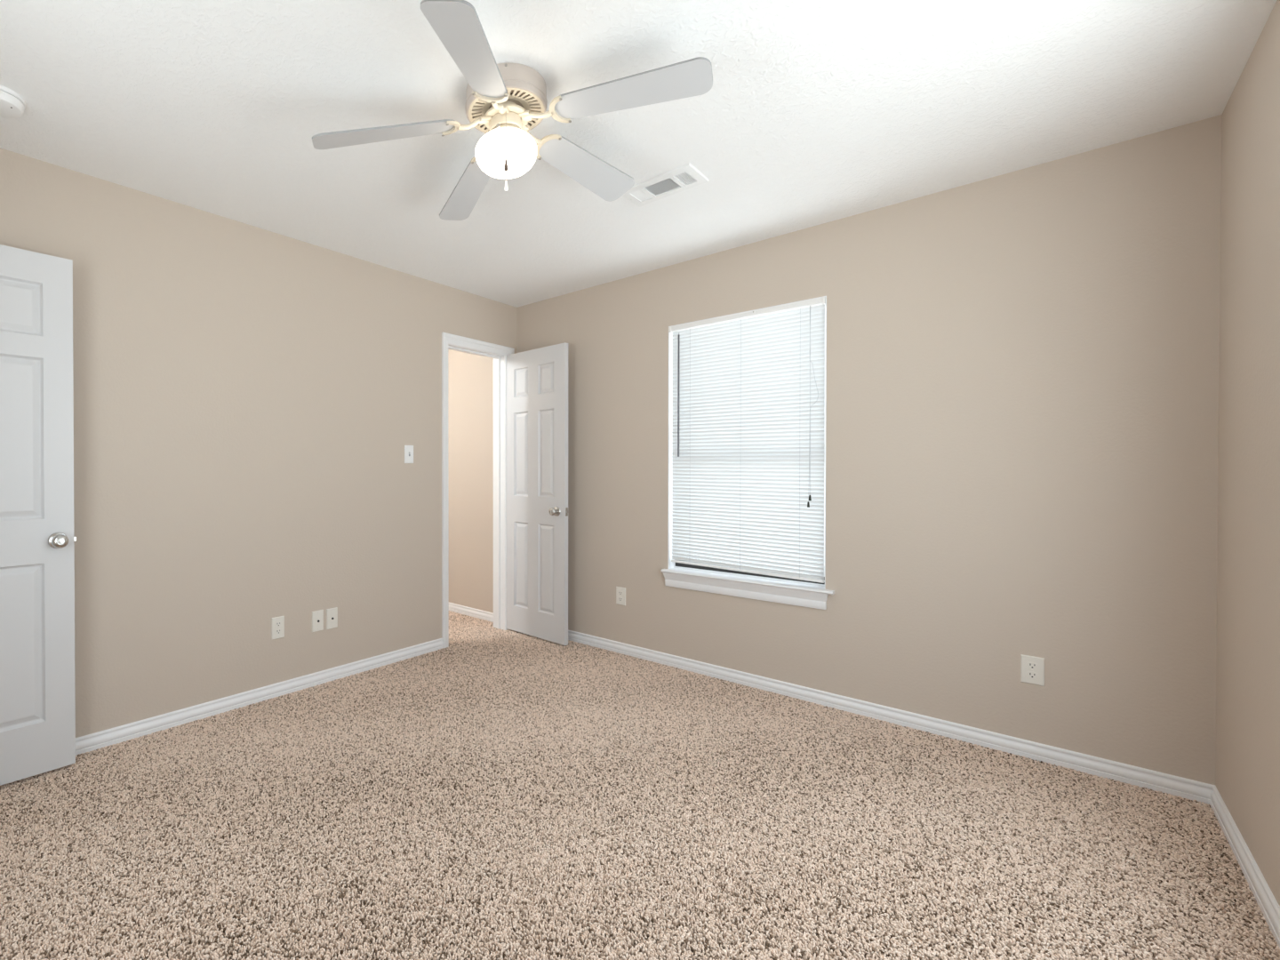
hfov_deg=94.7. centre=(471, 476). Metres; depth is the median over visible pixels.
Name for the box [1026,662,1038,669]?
receptacle
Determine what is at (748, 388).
window blind
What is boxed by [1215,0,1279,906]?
wall
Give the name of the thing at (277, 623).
receptacle
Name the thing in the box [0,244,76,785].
door
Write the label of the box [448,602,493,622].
baseboard
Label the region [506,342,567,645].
door
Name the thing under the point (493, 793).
floor
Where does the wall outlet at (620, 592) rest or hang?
attached to the wall at (1023, 364)
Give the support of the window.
in the wall at (1023, 364)
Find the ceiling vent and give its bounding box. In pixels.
[622,162,709,207]
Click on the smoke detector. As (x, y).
(12, 105)
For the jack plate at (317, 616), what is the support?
attached to the wall at (249, 400)
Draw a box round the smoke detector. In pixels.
[0,85,25,118]
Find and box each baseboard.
[75,638,443,755]
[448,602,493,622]
[568,629,1215,804]
[1209,785,1279,948]
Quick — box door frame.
[441,332,514,647]
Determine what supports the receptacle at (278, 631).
attached to the wall outlet at (277, 623)
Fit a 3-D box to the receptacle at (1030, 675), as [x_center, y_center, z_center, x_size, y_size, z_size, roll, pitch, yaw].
[2.312,0.819,2.337,0.001,0.027,0.034,0,1,-44]
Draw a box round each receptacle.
[275,621,281,626]
[275,628,281,634]
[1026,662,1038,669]
[1026,671,1038,679]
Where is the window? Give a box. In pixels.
[660,296,834,609]
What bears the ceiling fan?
hanging from the ceiling
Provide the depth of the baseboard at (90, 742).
2.84 m
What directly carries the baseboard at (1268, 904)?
attached to the wall at (1247, 762)
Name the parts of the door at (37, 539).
knob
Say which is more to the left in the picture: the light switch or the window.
the light switch
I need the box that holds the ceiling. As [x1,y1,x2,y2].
[0,0,1276,307]
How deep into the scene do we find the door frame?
4.24 m
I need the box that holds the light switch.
[404,445,413,463]
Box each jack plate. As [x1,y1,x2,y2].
[312,609,323,631]
[326,607,337,629]
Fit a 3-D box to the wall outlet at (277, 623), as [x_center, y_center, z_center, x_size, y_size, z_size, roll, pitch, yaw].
[-1.019,0.799,2.995,0.070,0.114,0.008,0,1,-44]
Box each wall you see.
[0,147,517,737]
[448,349,493,612]
[517,114,1221,784]
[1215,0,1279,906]
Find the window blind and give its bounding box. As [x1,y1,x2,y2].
[668,296,825,583]
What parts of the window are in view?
sill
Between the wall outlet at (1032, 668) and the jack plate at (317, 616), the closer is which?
the wall outlet at (1032, 668)
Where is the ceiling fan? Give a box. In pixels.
[312,0,712,220]
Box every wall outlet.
[271,616,284,639]
[616,586,625,605]
[1020,654,1044,686]
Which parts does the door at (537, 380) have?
knob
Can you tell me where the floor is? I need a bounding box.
[0,610,1279,959]
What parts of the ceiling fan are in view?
fan blade, fan blade, fan blade, slotted plate, pull chain, motor, lamp shade, fan blade, fan blade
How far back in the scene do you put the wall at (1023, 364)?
2.44 m
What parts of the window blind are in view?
ladder cord, ladder cord, rail, ladder cord, lift cord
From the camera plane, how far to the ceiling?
1.94 m
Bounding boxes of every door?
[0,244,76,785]
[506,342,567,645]
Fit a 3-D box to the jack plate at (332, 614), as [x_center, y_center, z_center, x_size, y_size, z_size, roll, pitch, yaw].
[-0.787,0.806,3.220,0.070,0.114,0.012,0,1,-44]
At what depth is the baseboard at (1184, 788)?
2.54 m
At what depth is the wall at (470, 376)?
4.65 m
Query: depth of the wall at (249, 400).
2.83 m
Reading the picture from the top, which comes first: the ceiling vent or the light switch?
the ceiling vent

